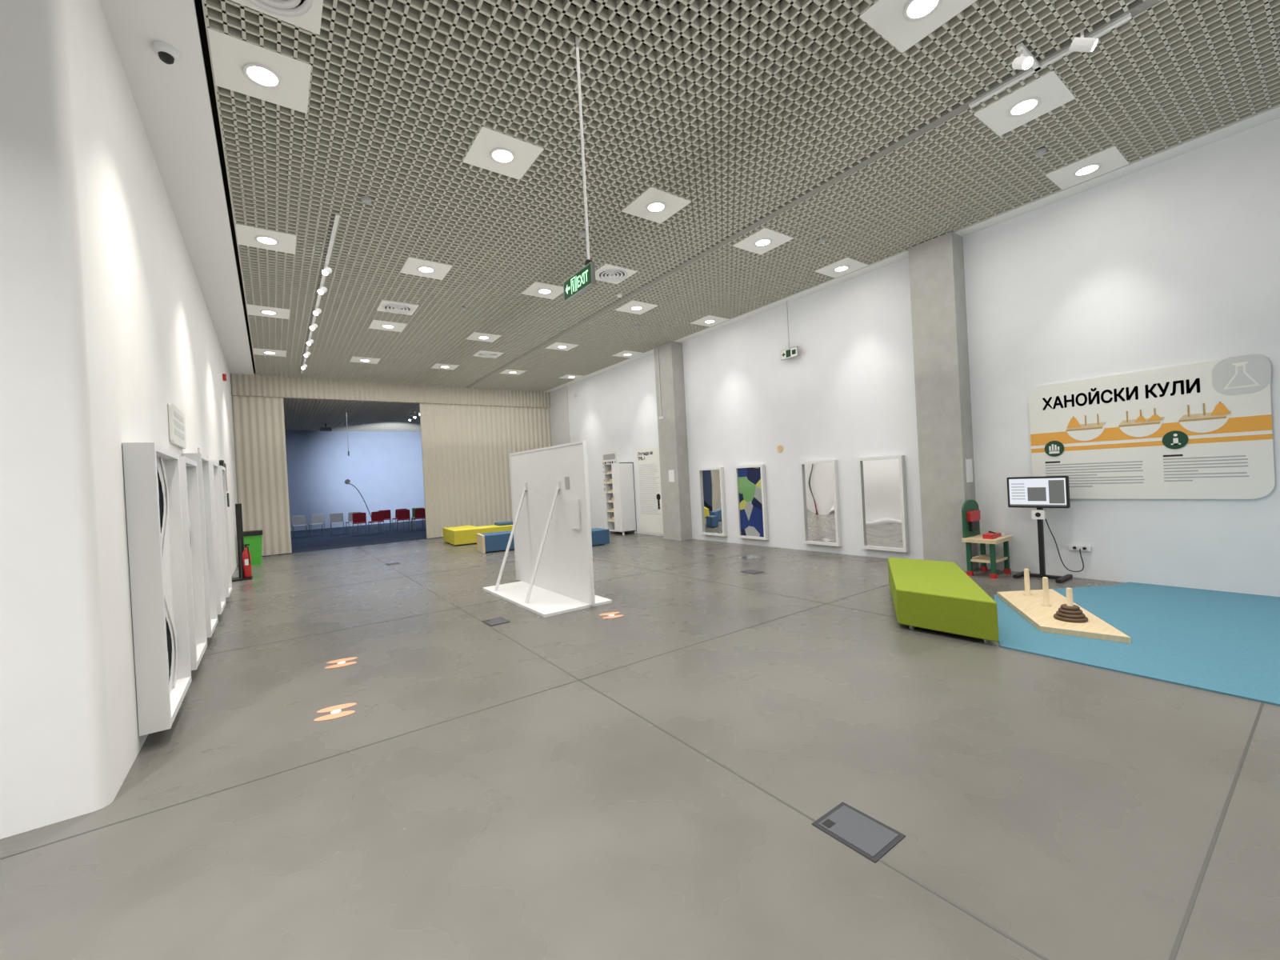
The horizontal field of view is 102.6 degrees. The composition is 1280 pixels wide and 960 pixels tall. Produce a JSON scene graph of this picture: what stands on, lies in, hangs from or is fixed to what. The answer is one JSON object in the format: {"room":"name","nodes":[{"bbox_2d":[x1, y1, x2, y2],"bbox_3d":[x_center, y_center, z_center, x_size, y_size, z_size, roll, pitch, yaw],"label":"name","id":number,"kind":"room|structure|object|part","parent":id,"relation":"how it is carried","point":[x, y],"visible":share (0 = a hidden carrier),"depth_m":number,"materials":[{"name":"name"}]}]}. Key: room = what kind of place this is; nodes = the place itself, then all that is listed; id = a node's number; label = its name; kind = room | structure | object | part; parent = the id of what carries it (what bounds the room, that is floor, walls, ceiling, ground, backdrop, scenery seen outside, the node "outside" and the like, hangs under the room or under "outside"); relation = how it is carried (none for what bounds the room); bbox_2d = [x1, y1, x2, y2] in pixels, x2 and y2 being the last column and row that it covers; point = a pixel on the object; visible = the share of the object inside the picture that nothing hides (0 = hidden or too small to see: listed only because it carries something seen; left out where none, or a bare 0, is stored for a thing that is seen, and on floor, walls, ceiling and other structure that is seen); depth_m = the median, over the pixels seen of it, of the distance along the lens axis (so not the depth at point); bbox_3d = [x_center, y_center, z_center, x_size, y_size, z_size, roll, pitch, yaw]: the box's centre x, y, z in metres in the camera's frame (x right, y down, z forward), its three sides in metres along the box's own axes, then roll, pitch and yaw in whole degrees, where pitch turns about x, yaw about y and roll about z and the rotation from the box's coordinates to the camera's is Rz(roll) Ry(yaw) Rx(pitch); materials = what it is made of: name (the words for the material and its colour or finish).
{"room":"science museum hall","nodes":[
{"label":"science museum hall","id":0,"kind":"room"},
{"bbox_2d":[0,460,22,839],"bbox_3d":[-6.109,-0.834,0.642,6.900,5.500,0.300,-3,0,-36],"label":"wall","id":1,"kind":"structure","parent":0,"point":[10,792],"depth_m":2.53,"materials":[{"name":"white paint"}]},
{"bbox_2d":[0,0,238,832],"bbox_3d":[-7.063,-0.820,8.198,0.300,5.500,13.700,-3,0,-36],"label":"wall","id":2,"kind":"structure","parent":0,"point":[109,344],"depth_m":2.71,"materials":[{"name":"white paint"}]},
{"bbox_2d":[122,442,191,735],"bbox_3d":[-3.539,0.719,3.792,0.151,1.900,1.080,-3,0,-36],"label":"mirror","id":3,"kind":"object","parent":2,"relation":"attached to","point":[158,574],"visible":1,"depth_m":3.38,"materials":[{"name":"white"}]},
{"bbox_2d":[168,403,186,448],"bbox_3d":[-4.726,-0.538,5.247,0.028,0.380,0.900,-3,0,-36],"label":"sign board","id":4,"kind":"object","parent":2,"relation":"attached to","point":[177,427],"visible":0.96,"depth_m":5.11,"materials":[{"name":"white"}]},
{"bbox_2d":[179,456,207,670],"bbox_3d":[-4.317,0.754,4.882,0.151,1.900,0.900,-3,0,-36],"label":"mirror","id":5,"kind":"object","parent":2,"relation":"attached to","point":[193,552],"visible":0.6,"depth_m":5.21,"materials":[{"name":"white"}]},
{"bbox_2d":[182,452,218,637],"bbox_3d":[-5.061,0.728,5.919,0.151,2.020,0.850,-3,0,-36],"label":"frame","id":6,"kind":"object","parent":2,"relation":"attached to","point":[202,460],"visible":0.42,"depth_m":6.23,"materials":[{"name":"white"}]},
{"bbox_2d":[208,460,226,614],"bbox_3d":[-5.831,0.764,6.997,0.151,2.020,0.800,-3,0,-36],"label":"frame","id":7,"kind":"object","parent":2,"relation":"attached to","point":[218,534],"visible":0.4,"depth_m":7.15,"materials":[{"name":"white"}]},
{"bbox_2d":[222,373,226,380],"bbox_3d":[-9.039,-2.232,11.159,0.056,0.140,0.140,-3,0,-36],"label":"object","id":8,"kind":"structure","parent":2,"relation":"attached to","point":[224,376],"depth_m":11.10,"materials":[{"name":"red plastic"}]},
{"bbox_2d":[219,460,229,507],"bbox_3d":[-7.929,0.084,9.792,0.058,0.870,1.050,-3,0,-36],"label":"cord","id":9,"kind":"object","parent":2,"relation":"attached to","point":[222,463],"depth_m":9.81,"materials":[{"name":"black plastic"}]},
{"bbox_2d":[218,465,231,597],"bbox_3d":[-6.630,0.800,8.115,0.151,2.020,0.750,-3,0,-36],"label":"frame","id":10,"kind":"object","parent":2,"relation":"attached to","point":[225,530],"visible":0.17,"depth_m":7.87,"materials":[{"name":"white"}]},
{"bbox_2d":[230,376,420,431],"bbox_3d":[-10.094,-2.683,20.760,20.000,0.320,10.640,-3,0,-36],"label":"ceiling","id":11,"kind":"structure","parent":0,"point":[308,414],"depth_m":19.68,"materials":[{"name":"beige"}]},
{"bbox_2d":[320,423,331,431],"bbox_3d":[-13.147,-2.225,21.447,0.400,0.360,0.410,-3,0,-36],"label":"ceiling projector","id":12,"kind":"object","parent":11,"relation":"attached to","point":[326,429],"visible":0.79,"depth_m":21.31,"materials":[{"name":"black plastic"}]},
{"bbox_2d":[345,408,349,455],"bbox_3d":[-10.238,-1.676,17.944,0.048,1.650,0.050,-3,0,-36],"label":"hanging cord","id":13,"kind":"object","parent":11,"relation":"hanging from","point":[347,436],"visible":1,"depth_m":17.94,"materials":[{"name":"white plastic"}]},
{"bbox_2d":[406,410,419,420],"bbox_3d":[-8.297,-2.513,19.296,0.090,0.194,4.300,-3,0,-36],"label":"track","id":14,"kind":"object","parent":11,"relation":"attached to","point":[414,417],"visible":0.5,"depth_m":19.95,"materials":[{"name":"white"}]},
{"bbox_2d":[261,520,443,556],"bbox_3d":[-9.825,2.118,20.758,20.000,0.204,10.700,-3,0,-36],"label":"floor","id":15,"kind":"structure","parent":0,"point":[301,542],"depth_m":18.47,"materials":[{"name":"blue carpet"}]},
{"bbox_2d":[291,515,307,538],"bbox_3d":[-12.910,1.763,19.444,0.442,0.850,0.494,-3,0,-30],"label":"chair","id":16,"kind":"object","parent":15,"relation":"on","point":[298,520],"visible":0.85,"depth_m":19.28,"materials":[{"name":"white plastic"}]},
{"bbox_2d":[308,513,324,536],"bbox_3d":[-12.456,1.738,19.769,0.442,0.850,0.494,-3,0,-44],"label":"chair","id":17,"kind":"object","parent":15,"relation":"on","point":[317,519],"visible":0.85,"depth_m":19.64,"materials":[{"name":"white plastic"}]},
{"bbox_2d":[329,512,343,535],"bbox_3d":[-11.703,1.698,19.816,0.442,0.850,0.494,-3,0,-30],"label":"chair","id":18,"kind":"object","parent":15,"relation":"on","point":[336,518],"visible":0.9,"depth_m":19.64,"materials":[{"name":"white plastic"}]},
{"bbox_2d":[345,511,361,534],"bbox_3d":[-11.249,1.673,20.142,0.442,0.850,0.494,-3,0,-44],"label":"chair","id":19,"kind":"object","parent":15,"relation":"on","point":[350,518],"visible":0.48,"depth_m":19.91,"materials":[{"name":"white plastic"}]},
{"bbox_2d":[352,512,367,535],"bbox_3d":[-10.402,1.633,19.027,0.442,0.850,0.494,-3,0,-30],"label":"chair","id":20,"kind":"object","parent":15,"relation":"on","point":[359,518],"visible":0.94,"depth_m":18.85,"materials":[{"name":"red fabric"}]},
{"bbox_2d":[345,479,373,523],"bbox_3d":[-13.493,1.043,24.687,1.110,2.203,0.098,-3,0,-36],"label":"arc floor lamp","id":21,"kind":"object","parent":15,"relation":"on","point":[348,481],"depth_m":24.59,"materials":[{"name":"black metal"}]},
{"bbox_2d":[368,511,384,534],"bbox_3d":[-9.948,1.608,19.352,0.442,0.850,0.494,-3,0,-44],"label":"chair","id":22,"kind":"object","parent":15,"relation":"on","point":[377,516],"visible":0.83,"depth_m":19.21,"materials":[{"name":"red fabric"}]},
{"bbox_2d":[378,509,391,531],"bbox_3d":[-10.171,1.615,20.422,0.442,0.850,0.494,-3,0,-30],"label":"chair","id":23,"kind":"object","parent":15,"relation":"on","point":[387,515],"visible":0.56,"depth_m":20.29,"materials":[{"name":"red plastic"}]},
{"bbox_2d":[392,508,407,530],"bbox_3d":[-9.717,1.589,20.747,0.442,0.850,0.494,-3,0,-44],"label":"chair","id":24,"kind":"object","parent":15,"relation":"on","point":[396,516],"visible":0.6,"depth_m":20.51,"materials":[{"name":"red plastic"}]},
{"bbox_2d":[396,509,411,531],"bbox_3d":[-9.050,1.560,19.626,0.442,0.850,0.494,-3,0,-30],"label":"chair","id":25,"kind":"object","parent":15,"relation":"on","point":[403,514],"visible":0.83,"depth_m":19.46,"materials":[{"name":"red plastic"}]},
{"bbox_2d":[411,507,424,528],"bbox_3d":[-9.080,1.555,20.957,0.442,0.850,0.494,-3,0,-30],"label":"chair","id":26,"kind":"object","parent":15,"relation":"on","point":[413,512],"visible":0.42,"depth_m":20.71,"materials":[{"name":"green plastic"}]},
{"bbox_2d":[411,508,425,531],"bbox_3d":[-8.596,1.534,19.951,0.442,0.850,0.494,-3,0,-44],"label":"chair","id":27,"kind":"object","parent":15,"relation":"on","point":[419,514],"visible":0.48,"depth_m":19.80,"materials":[{"name":"red plastic"}]},
{"bbox_2d":[284,430,424,531],"bbox_3d":[-13.170,-0.580,25.218,20.000,5.500,0.300,-3,0,-36],"label":"wall","id":28,"kind":"structure","parent":0,"point":[382,470],"depth_m":24.58,"materials":[{"name":"paint"}]},
{"bbox_2d":[0,532,1279,959],"bbox_3d":[-3.180,1.843,5.229,16.750,0.203,22.300,-3,0,-36],"label":"floor","id":29,"kind":"structure","parent":0,"point":[1051,809],"depth_m":2.62,"materials":[{"name":"concrete"}]},
{"bbox_2d":[232,503,252,581],"bbox_3d":[-7.923,1.219,10.159,0.320,1.500,0.400,-3,0,-36],"label":"stand","id":30,"kind":"object","parent":29,"relation":"on","point":[245,565],"visible":1,"depth_m":10.19,"materials":[{"name":"black metal"}]},
{"bbox_2d":[243,529,263,565],"bbox_3d":[-9.347,1.633,12.386,0.410,0.800,0.470,-3,0,-36],"label":"bin","id":31,"kind":"object","parent":29,"relation":"on","point":[253,539],"visible":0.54,"depth_m":12.24,"materials":[{"name":"green plastic"}]},
{"bbox_2d":[313,612,623,720],"bbox_3d":[-1.421,1.650,5.090,3.146,0.002,1.475,-3,0,-36],"label":"floor sticker","id":32,"kind":"object","parent":29,"relation":"on","point":[335,712],"depth_m":3.85,"materials":[{"name":"orange"}]},
{"bbox_2d":[442,520,512,545],"bbox_3d":[-4.644,1.509,15.073,1.900,0.470,1.600,-3,0,-32],"label":"bench","id":33,"kind":"object","parent":29,"relation":"on","point":[460,535],"visible":0.71,"depth_m":14.34,"materials":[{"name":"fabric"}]},
{"bbox_2d":[476,530,514,553],"bbox_3d":[-3.296,1.500,12.702,1.310,0.430,0.720,-3,0,-28],"label":"bench","id":34,"kind":"object","parent":29,"relation":"on","point":[492,542],"visible":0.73,"depth_m":12.27,"materials":[{"name":"fabric"}]},
{"bbox_2d":[482,440,611,617],"bbox_3d":[-1.495,0.594,7.334,0.950,2.101,2.460,-3,0,-36],"label":"stand","id":35,"kind":"object","parent":29,"relation":"on","point":[551,530],"visible":1,"depth_m":7.10,"materials":[{"name":"white painted board"},{"name":"white painted metal"}]},
{"bbox_2d":[591,528,609,545],"bbox_3d":[-1.166,1.408,12.706,0.600,0.350,0.600,-3,0,-36],"label":"ottoman","id":36,"kind":"object","parent":29,"relation":"on","point":[599,536],"visible":0.48,"depth_m":12.50,"materials":[{"name":"fabric"}]},
{"bbox_2d":[604,462,636,535],"bbox_3d":[-0.599,0.536,14.947,0.501,2.050,0.840,-3,0,-36],"label":"tall cabinet","id":37,"kind":"object","parent":29,"relation":"on","point":[620,499],"visible":0.98,"depth_m":14.66,"materials":[{"name":"white wood"}]},
{"bbox_2d":[0,538,1263,959],"bbox_3d":[-3.307,1.751,5.141,16.450,0.002,22.300,-3,0,-36],"label":"joint","id":38,"kind":"object","parent":29,"relation":"on","point":[1200,876],"depth_m":2.57,"materials":[{"name":"grey"}]},
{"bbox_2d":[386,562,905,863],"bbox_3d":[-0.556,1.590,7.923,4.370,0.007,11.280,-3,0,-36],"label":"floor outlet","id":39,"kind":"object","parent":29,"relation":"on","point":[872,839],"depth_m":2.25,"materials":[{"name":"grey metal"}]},
{"bbox_2d":[888,557,998,643],"bbox_3d":[3.136,1.219,5.547,0.741,0.385,2.300,-3,0,23],"label":"ottoman","id":40,"kind":"object","parent":29,"relation":"on","point":[950,598],"visible":1,"depth_m":4.83,"materials":[{"name":"fabric"}]},
{"bbox_2d":[961,500,1012,578],"bbox_3d":[4.839,0.794,7.144,0.600,1.040,0.420,-3,0,-36],"label":"workbench","id":41,"kind":"object","parent":29,"relation":"on","point":[970,515],"visible":1,"depth_m":7.14,"materials":[{"name":"green paint"}]},
{"bbox_2d":[1006,476,1072,583],"bbox_3d":[5.268,0.623,6.755,0.440,1.340,0.660,-3,0,-36],"label":"stand","id":42,"kind":"object","parent":29,"relation":"on","point":[1039,494],"visible":0.98,"depth_m":6.74,"materials":[{"name":"black plastic"}]},
{"bbox_2d":[1042,508,1083,571],"bbox_3d":[5.491,0.735,6.681,0.420,0.909,0.050,-3,0,34],"label":"cord","id":43,"kind":"object","parent":42,"relation":"attached to","point":[1059,554],"visible":0.88,"depth_m":6.68,"materials":[{"name":"black plastic"}]},
{"bbox_2d":[993,582,1279,706],"bbox_3d":[6.064,1.264,3.068,3.585,0.012,7.010,-3,0,-36],"label":"mat","id":44,"kind":"object","parent":29,"relation":"on","point":[1225,642],"depth_m":4.36,"materials":[{"name":"blue rubber"}]},
{"bbox_2d":[996,568,1131,643],"bbox_3d":[4.142,1.176,5.208,0.588,0.343,1.823,-3,0,23],"label":"tower","id":45,"kind":"object","parent":44,"relation":"on","point":[1046,609],"visible":1,"depth_m":4.82,"materials":[{"name":"brown wood"}]},
{"bbox_2d":[653,341,692,540],"bbox_3d":[0.832,-0.956,12.981,0.360,4.900,0.700,-3,0,-36],"label":"pillar","id":46,"kind":"structure","parent":0,"point":[676,493],"depth_m":12.76,"materials":[{"name":"concrete"}]},
{"bbox_2d":[657,347,663,419],"bbox_3d":[0.496,-2.456,13.000,0.027,1.830,0.200,-3,0,-36],"label":"pipe","id":47,"kind":"object","parent":46,"relation":"attached to","point":[661,418],"visible":0.96,"depth_m":12.99,"materials":[{"name":"white metal"}]},
{"bbox_2d":[668,469,674,482],"bbox_3d":[0.784,-0.102,12.803,0.002,0.300,0.210,-3,0,-36],"label":"sign","id":48,"kind":"object","parent":46,"relation":"attached to","point":[671,475],"depth_m":12.80,"materials":[{"name":"white paper"}]},
{"bbox_2d":[99,0,1279,391],"bbox_3d":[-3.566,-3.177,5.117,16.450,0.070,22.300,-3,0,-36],"label":"ceiling","id":49,"kind":"structure","parent":0,"point":[406,99],"depth_m":5.19,"materials":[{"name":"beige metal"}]},
{"bbox_2d":[231,0,323,35],"bbox_3d":[-2.394,-3.190,3.386,0.493,0.050,0.313,-3,0,-36],"label":"ceiling vent","id":50,"kind":"object","parent":49,"relation":"in","point":[306,14],"depth_m":3.47,"materials":[{"name":"white metal"}]},
{"bbox_2d":[300,212,339,373],"bbox_3d":[-6.318,-2.915,9.905,0.138,0.209,9.500,-3,0,-36],"label":"track","id":51,"kind":"object","parent":49,"relation":"attached to","point":[326,271],"visible":1,"depth_m":7.94,"materials":[{"name":"white metal"}]},
{"bbox_2d":[361,196,371,203],"bbox_3d":[-3.079,-3.145,5.772,0.100,0.050,0.098,-3,0,-36],"label":"smoke detector","id":52,"kind":"object","parent":49,"relation":"attached to","point":[366,199],"depth_m":5.74,"materials":[{"name":"grey plastic"}]},
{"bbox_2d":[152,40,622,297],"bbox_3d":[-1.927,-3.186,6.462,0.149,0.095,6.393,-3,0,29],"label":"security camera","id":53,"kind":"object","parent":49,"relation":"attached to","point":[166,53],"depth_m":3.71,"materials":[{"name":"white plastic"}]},
{"bbox_2d":[230,372,550,407],"bbox_3d":[-7.076,-2.750,16.248,9.200,0.620,0.190,-3,0,-36],"label":"pelmet","id":54,"kind":"object","parent":49,"relation":"hanging from","point":[254,385],"visible":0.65,"depth_m":15.52,"materials":[{"name":"fabric"}]},
{"bbox_2d":[232,396,291,555],"bbox_3d":[-10.238,-0.119,13.914,1.110,4.340,0.057,-3,0,-36],"label":"curtain","id":55,"kind":"object","parent":54,"relation":"hanging from","point":[261,461],"visible":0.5,"depth_m":13.91,"materials":[{"name":"beige fabric"}]},
{"bbox_2d":[419,403,551,538],"bbox_3d":[-5.056,-0.409,17.625,4.530,4.340,0.057,-3,0,-36],"label":"curtain","id":56,"kind":"object","parent":54,"relation":"hanging from","point":[467,450],"visible":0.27,"depth_m":17.20,"materials":[{"name":"beige fabric"}]},
{"bbox_2d":[376,299,419,315],"bbox_3d":[-4.357,-3.115,9.207,0.604,0.050,0.651,-3,0,-36],"label":"ceiling vent","id":57,"kind":"object","parent":49,"relation":"in","point":[386,306],"depth_m":9.24,"materials":[{"name":"white metal"}]},
{"bbox_2d":[460,306,466,311],"bbox_3d":[-3.256,-3.153,9.457,0.100,0.050,0.098,-3,0,-36],"label":"smoke detector","id":58,"kind":"object","parent":49,"relation":"attached to","point":[462,308],"depth_m":9.42,"materials":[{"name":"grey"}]},
{"bbox_2d":[472,350,503,358],"bbox_3d":[-3.813,-3.160,12.814,0.617,0.050,0.632,-3,0,-36],"label":"ceiling vent","id":59,"kind":"object","parent":49,"relation":"in","point":[482,354],"depth_m":12.87,"materials":[{"name":"white metal"}]},
{"bbox_2d":[563,36,595,303],"bbox_3d":[-0.520,-2.380,3.979,0.040,1.870,0.450,-3,0,-36],"label":"exit sign","id":60,"kind":"object","parent":49,"relation":"hanging from","point":[572,290],"visible":0.98,"depth_m":3.84,"materials":[{"name":"green"}]},
{"bbox_2d":[576,269,587,287],"bbox_3d":[-0.436,-1.529,3.897,0.001,0.082,0.166,-3,0,-36],"label":"lettering","id":61,"kind":"object","parent":60,"relation":"attached to","point":[586,271],"visible":1,"depth_m":3.90},
{"bbox_2d":[578,230,585,236],"bbox_3d":[-0.766,-3.272,6.814,0.100,0.050,0.097,-3,0,-36],"label":"smoke detector","id":62,"kind":"object","parent":49,"relation":"attached to","point":[582,233],"depth_m":6.78,"materials":[{"name":"grey plastic"}]},
{"bbox_2d":[595,262,637,283],"bbox_3d":[-0.449,-3.315,8.187,0.625,0.050,0.641,-3,0,-36],"label":"ceiling vent","id":63,"kind":"object","parent":49,"relation":"in","point":[612,274],"depth_m":8.22,"materials":[{"name":"white metal"}]},
{"bbox_2d":[207,0,1129,379],"bbox_3d":[-0.722,-3.304,7.551,8.364,0.036,16.422,-3,0,-36],"label":"ceiling lights","id":64,"kind":"object","parent":49,"relation":"attached to","point":[282,80],"visible":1,"depth_m":4.98,"materials":[{"name":"white"}]},
{"bbox_2d":[780,300,798,360],"bbox_3d":[2.901,-2.943,10.037,0.034,1.120,0.400,-3,0,-36],"label":"exit sign","id":65,"kind":"object","parent":49,"relation":"hanging from","point":[790,353],"depth_m":10.03,"materials":[{"name":"white plastic"}]},
{"bbox_2d":[466,0,1162,387],"bbox_3d":[-0.226,-3.360,9.354,0.100,0.054,19.300,-3,0,-36],"label":"ceiling strip","id":66,"kind":"object","parent":49,"relation":"attached to","point":[1137,6],"depth_m":5.54,"materials":[{"name":"grey metal"}]},
{"bbox_2d":[818,237,825,243],"bbox_3d":[2.632,-3.453,7.403,0.100,0.050,0.097,-3,0,-36],"label":"smoke detector","id":67,"kind":"object","parent":49,"relation":"attached to","point":[822,240],"depth_m":7.37,"materials":[{"name":"grey plastic"}]},
{"bbox_2d":[1034,148,1046,156],"bbox_3d":[4.328,-3.533,5.544,0.100,0.050,0.098,-3,0,-36],"label":"smoke detector","id":68,"kind":"object","parent":49,"relation":"attached to","point":[1041,152],"depth_m":5.52,"materials":[{"name":"grey plastic"}]},
{"bbox_2d":[968,12,1131,107],"bbox_3d":[3.215,-3.387,4.190,0.456,0.213,1.100,-3,0,-36],"label":"track","id":69,"kind":"object","parent":49,"relation":"attached to","point":[1026,59],"visible":1,"depth_m":4.11,"materials":[{"name":"white metal"}]},
{"bbox_2d":[549,117,1279,596],"bbox_3d":[0.225,-1.231,14.340,0.340,5.500,33.000,-3,0,-36],"label":"wall","id":70,"kind":"structure","parent":0,"point":[1174,262],"depth_m":7.02,"materials":[{"name":"white paint"}]},
{"bbox_2d":[601,452,616,496],"bbox_3d":[-0.934,-0.161,15.800,0.012,1.370,0.820,-3,0,-36],"label":"sign","id":71,"kind":"object","parent":70,"relation":"attached to","point":[610,458],"visible":0.31,"depth_m":15.90,"materials":[{"name":"white plastic"}]},
{"bbox_2d":[636,445,663,534],"bbox_3d":[0.278,0.284,14.143,0.013,2.370,1.140,-3,0,-36],"label":"door","id":72,"kind":"structure","parent":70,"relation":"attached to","point":[650,494],"depth_m":14.15,"materials":[{"name":"white"}]},
{"bbox_3d":[0.139,-0.678,14.251,0.001,0.233,0.699,-3,0,-36],"label":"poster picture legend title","id":73,"kind":"part","parent":72,"relation":"part of","materials":[{"name":"white paper"}]},
{"bbox_2d":[697,467,727,536],"bbox_3d":[1.703,0.509,12.105,0.090,1.590,0.780,-3,0,-36],"label":"mirror","id":74,"kind":"object","parent":70,"relation":"attached to","point":[712,499],"visible":1,"depth_m":12.08,"materials":[{"name":"white mirror"}]},
{"bbox_2d":[734,464,768,539],"bbox_3d":[2.409,0.477,11.117,0.090,1.590,0.790,-3,0,-36],"label":"mirror","id":75,"kind":"object","parent":70,"relation":"attached to","point":[751,503],"visible":1,"depth_m":11.11,"materials":[{"name":"white mirror"}]},
{"bbox_2d":[776,444,783,451],"bbox_3d":[2.858,-0.640,10.472,0.008,0.150,0.150,-3,0,-36],"label":"dot","id":76,"kind":"object","parent":70,"relation":"attached to","point":[779,448],"visible":1,"depth_m":10.47,"materials":[{"name":"brown"}]},
{"bbox_2d":[799,459,841,546],"bbox_3d":[3.408,0.431,9.717,0.090,1.590,0.770,-3,0,-36],"label":"mirror","id":77,"kind":"object","parent":70,"relation":"attached to","point":[820,502],"visible":1,"depth_m":9.69,"materials":[{"name":"white mirror"}]},
{"bbox_2d":[857,455,908,552],"bbox_3d":[4.120,0.398,8.721,0.090,1.590,0.780,-3,0,-36],"label":"mirror","id":78,"kind":"object","parent":70,"relation":"attached to","point":[882,503],"visible":1,"depth_m":8.71,"materials":[{"name":"white mirror"}]},
{"bbox_2d":[1068,544,1091,551],"bbox_3d":[5.678,0.877,6.622,0.046,0.070,0.220,-3,0,-36],"label":"strip","id":79,"kind":"object","parent":70,"relation":"attached to","point":[1082,547],"visible":0.98,"depth_m":6.62,"materials":[{"name":"white plastic"}]},
{"bbox_2d":[1028,354,1275,499],"bbox_3d":[5.946,-0.536,6.152,0.028,1.530,2.090,-3,0,-36],"label":"board","id":80,"kind":"object","parent":70,"relation":"attached to","point":[1213,439],"visible":1,"depth_m":5.95,"materials":[{"name":"white plastic"}]},
{"bbox_2d":[1042,377,1199,410],"bbox_3d":[5.809,-1.056,6.289,0.001,0.209,1.439,-3,0,-36],"label":"sign","id":81,"kind":"object","parent":80,"relation":"attached to","point":[1189,390],"visible":1,"depth_m":6.23,"materials":[{"name":"black"}]},
{"bbox_2d":[908,231,979,571],"bbox_3d":[4.574,-1.128,7.743,0.360,4.900,0.620,-3,0,-36],"label":"pillar","id":82,"kind":"structure","parent":0,"point":[941,358],"depth_m":7.58,"materials":[{"name":"concrete"}]},
{"bbox_2d":[965,459,972,482],"bbox_3d":[4.819,-0.138,7.504,0.210,0.340,0.002,-3,0,-36],"label":"sign","id":83,"kind":"object","parent":82,"relation":"attached to","point":[969,466],"depth_m":7.50,"materials":[{"name":"white paper"}]}
]}

